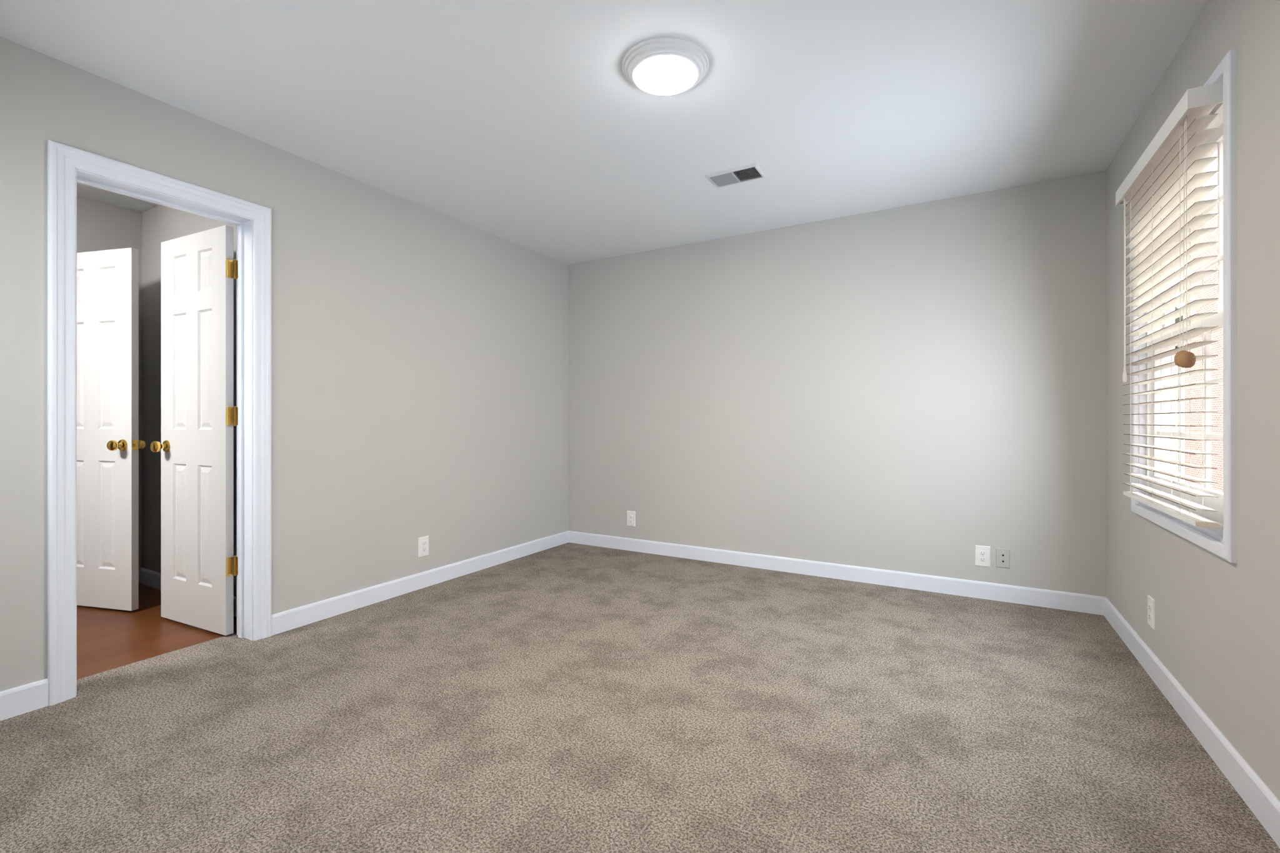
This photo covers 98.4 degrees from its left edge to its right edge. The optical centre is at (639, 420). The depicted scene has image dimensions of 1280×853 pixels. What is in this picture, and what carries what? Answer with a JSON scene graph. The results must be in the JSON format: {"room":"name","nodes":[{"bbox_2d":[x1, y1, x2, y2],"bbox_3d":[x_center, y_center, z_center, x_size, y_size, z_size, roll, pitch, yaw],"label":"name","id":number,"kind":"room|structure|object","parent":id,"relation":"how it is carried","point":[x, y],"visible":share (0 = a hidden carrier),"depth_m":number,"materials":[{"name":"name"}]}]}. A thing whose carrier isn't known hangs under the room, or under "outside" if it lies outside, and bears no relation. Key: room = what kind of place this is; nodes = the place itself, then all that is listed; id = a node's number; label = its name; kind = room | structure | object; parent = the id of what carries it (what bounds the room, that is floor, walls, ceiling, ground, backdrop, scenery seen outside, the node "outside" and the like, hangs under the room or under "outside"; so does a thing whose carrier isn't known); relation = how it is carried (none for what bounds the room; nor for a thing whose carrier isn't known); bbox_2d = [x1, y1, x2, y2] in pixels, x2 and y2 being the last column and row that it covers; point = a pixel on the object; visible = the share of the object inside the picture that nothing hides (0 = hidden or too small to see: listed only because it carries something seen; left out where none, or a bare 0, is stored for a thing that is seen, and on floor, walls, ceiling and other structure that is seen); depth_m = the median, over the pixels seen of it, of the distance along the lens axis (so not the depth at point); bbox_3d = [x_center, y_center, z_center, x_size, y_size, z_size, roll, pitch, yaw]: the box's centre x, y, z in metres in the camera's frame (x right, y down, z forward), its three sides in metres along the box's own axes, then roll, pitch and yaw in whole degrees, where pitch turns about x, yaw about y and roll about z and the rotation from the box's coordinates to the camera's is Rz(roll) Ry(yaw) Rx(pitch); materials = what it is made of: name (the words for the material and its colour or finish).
{"room":"empty bedroom","nodes":[
{"label":"empty bedroom","id":0,"kind":"room"},
{"bbox_2d":[76,196,141,568],"bbox_3d":[-4.431,-0.152,1.756,0.115,2.440,4.645,0,0,30],"label":"wall","id":1,"kind":"structure","parent":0,"point":[101,226],"depth_m":3.53,"materials":[{"name":"grey paint"}]},
{"bbox_2d":[76,583,236,679],"bbox_3d":[-3.759,1.130,1.371,1.662,0.116,4.645,0,0,30],"label":"floor","id":2,"kind":"structure","parent":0,"point":[107,639],"depth_m":2.76,"materials":[{"name":"brown wood"}]},
{"bbox_2d":[141,205,236,597],"bbox_3d":[-2.584,-0.152,3.309,1.547,2.440,0.115,0,0,30],"label":"wall","id":3,"kind":"structure","parent":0,"point":[160,223],"depth_m":3.55,"materials":[{"name":"grey paint"}]},
{"bbox_2d":[138,567,236,616],"bbox_3d":[-3.738,1.018,1.293,1.547,0.100,4.530,0,0,30],"label":"baseboard","id":4,"kind":"structure","parent":3,"relation":"attached to","point":[148,577],"depth_m":3.54,"materials":[{"name":"white paint"}]},
{"bbox_2d":[236,260,238,575],"bbox_3d":[-1.998,-0.014,2.743,0.031,1.565,0.003,0,0,30],"label":"plates","id":5,"kind":"object","parent":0,"point":[237,261],"depth_m":2.75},
{"bbox_2d":[0,36,568,691],"bbox_3d":[-2.383,-0.152,1.952,0.150,2.440,7.020,0,0,30],"label":"wall","id":6,"kind":"structure","parent":0,"point":[419,354],"depth_m":3.05,"materials":[{"name":"beige paint"}]},
{"bbox_2d":[75,168,253,695],"bbox_3d":[-2.099,0.037,2.449,0.150,2.061,0.655,0,0,30],"label":"door jamb","id":7,"kind":"object","parent":6,"relation":"attached to","point":[244,225],"depth_m":2.70,"materials":[{"name":"white wood"}]},
{"bbox_2d":[150,225,236,635],"bbox_3d":[-2.314,0.048,2.852,0.627,2.020,0.172,0,0,30],"label":"door leaf","id":8,"kind":"structure","parent":6,"relation":"in","point":[199,269],"depth_m":2.83,"materials":[{"name":"white wood"}]},
{"bbox_2d":[418,535,428,557],"bbox_3d":[-1.384,0.806,3.538,0.008,0.124,0.079,0,0,30],"label":"outlet","id":9,"kind":"object","parent":6,"relation":"attached to","point":[423,542],"visible":1,"depth_m":3.53,"materials":[{"name":"white plastic"}]},
{"bbox_2d":[0,0,1208,264],"bbox_3d":[-1.487,-1.432,1.373,5.604,0.120,7.135,0,0,30],"label":"ceiling","id":10,"kind":"structure","parent":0,"point":[521,122],"depth_m":2.32,"materials":[{"name":"white paint"}]},
{"bbox_2d":[705,163,766,188],"bbox_3d":[0.536,-1.365,3.089,0.295,0.013,0.178,0,0,30],"label":"vent register","id":11,"kind":"object","parent":10,"relation":"attached to","point":[751,172],"depth_m":3.08,"materials":[{"name":"white metal"}]},
{"bbox_2d":[0,542,1279,852],"bbox_3d":[-0.141,1.128,2.204,3.862,0.120,4.125,0,0,30],"label":"floor","id":12,"kind":"structure","parent":0,"point":[569,697],"depth_m":1.88,"materials":[{"name":"beige carpet"}]},
{"bbox_2d":[622,36,708,95],"bbox_3d":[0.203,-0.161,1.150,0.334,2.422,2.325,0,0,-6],"label":"light fixture","id":13,"kind":"structure","parent":0,"point":[666,65],"depth_m":2.07,"materials":[{"name":"white glass"}]},
{"bbox_2d":[568,170,1106,596],"bbox_3d":[1.043,-0.152,3.969,3.792,2.440,0.115,0,0,30],"label":"wall","id":14,"kind":"structure","parent":0,"point":[910,389],"depth_m":3.65,"materials":[{"name":"beige paint"}]},
{"bbox_2d":[626,510,635,526],"bbox_3d":[-0.074,0.806,4.537,0.079,0.124,0.008,0,0,30],"label":"wall outlet","id":15,"kind":"object","parent":14,"relation":"attached to","point":[630,515],"visible":1,"depth_m":4.53,"materials":[{"name":"white plastic"}]},
{"bbox_2d":[0,530,1279,848],"bbox_3d":[-0.060,1.018,2.158,3.677,0.100,4.125,0,0,30],"label":"baseboard","id":16,"kind":"structure","parent":14,"relation":"attached to","point":[1259,799],"depth_m":3.15,"materials":[{"name":"white paint"}]},
{"bbox_2d":[975,545,990,567],"bbox_3d":[2.058,0.814,3.317,0.079,0.124,0.008,0,0,30],"label":"wall outlet","id":17,"kind":"object","parent":14,"relation":"attached to","point":[982,553],"visible":1,"depth_m":3.31,"materials":[{"name":"white plastic"}]},
{"bbox_2d":[996,548,1009,568],"bbox_3d":[2.147,0.814,3.267,0.070,0.115,0.007,0,0,30],"label":"outlet","id":18,"kind":"object","parent":14,"relation":"attached to","point":[1002,555],"visible":1,"depth_m":3.26,"materials":[{"name":"grey plastic"}]},
{"bbox_2d":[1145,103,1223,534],"bbox_3d":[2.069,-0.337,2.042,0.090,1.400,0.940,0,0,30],"label":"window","id":19,"kind":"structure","parent":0,"point":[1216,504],"depth_m":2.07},
{"bbox_2d":[1106,0,1279,801],"bbox_3d":[1.556,-0.152,1.166,0.115,2.440,4.240,0,0,30],"label":"wall","id":20,"kind":"structure","parent":0,"point":[1217,631],"depth_m":1.61,"materials":[{"name":"beige paint"}]},
{"bbox_2d":[1147,595,1154,629],"bbox_3d":[2.150,0.806,2.326,0.008,0.124,0.079,0,0,30],"label":"outlet","id":21,"kind":"object","parent":20,"relation":"attached to","point":[1150,601],"visible":1,"depth_m":2.31,"materials":[{"name":"white plastic"}]},
{"bbox_2d":[1131,48,1236,563],"bbox_3d":[2.053,-0.337,2.051,0.133,1.510,1.050,0,0,30],"label":"window","id":22,"kind":"structure","parent":20,"relation":"in","point":[1224,546],"depth_m":1.64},
{"bbox_2d":[1115,81,1223,528],"bbox_3d":[1.970,-0.352,2.099,0.093,1.368,0.900,0,0,30],"label":"window blind","id":23,"kind":"object","parent":22,"relation":"attached to","point":[1164,192],"depth_m":1.96,"materials":[{"name":"white plastic"}]},
{"label":"outside","id":24,"kind":"structure","parent":0,"visible":0},
{"bbox_2d":[1175,306,1183,348],"bbox_3d":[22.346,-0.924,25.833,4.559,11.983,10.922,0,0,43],"label":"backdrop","id":25,"kind":"structure","parent":24,"point":[1177,319],"depth_m":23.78,"materials":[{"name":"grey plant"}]},
{"bbox_2d":[1184,212,1223,491],"bbox_3d":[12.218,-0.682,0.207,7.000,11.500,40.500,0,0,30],"label":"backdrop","id":26,"kind":"structure","parent":24,"point":[1217,348],"depth_m":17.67,"materials":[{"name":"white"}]},
{"bbox_3d":[-4.072,-0.152,3.253,0.750,2.680,1.200,0,0,30],"label":"hall","id":27,"kind":"object","parent":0,"visible":0},
{"bbox_2d":[76,247,145,610],"bbox_3d":[-3.118,0.048,3.130,0.617,2.020,0.171,0,0,7],"label":"door leaf","id":28,"kind":"structure","parent":27,"relation":"on","point":[109,444],"depth_m":3.12,"materials":[{"name":"white paint"}]},
{"bbox_2d":[47,140,271,706],"bbox_3d":[-2.099,0.008,2.449,0.192,2.120,0.775,0,0,30],"label":"door frame","id":29,"kind":"structure","parent":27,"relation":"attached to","point":[63,160],"depth_m":2.12,"materials":[{"name":"white wood"}]}
]}

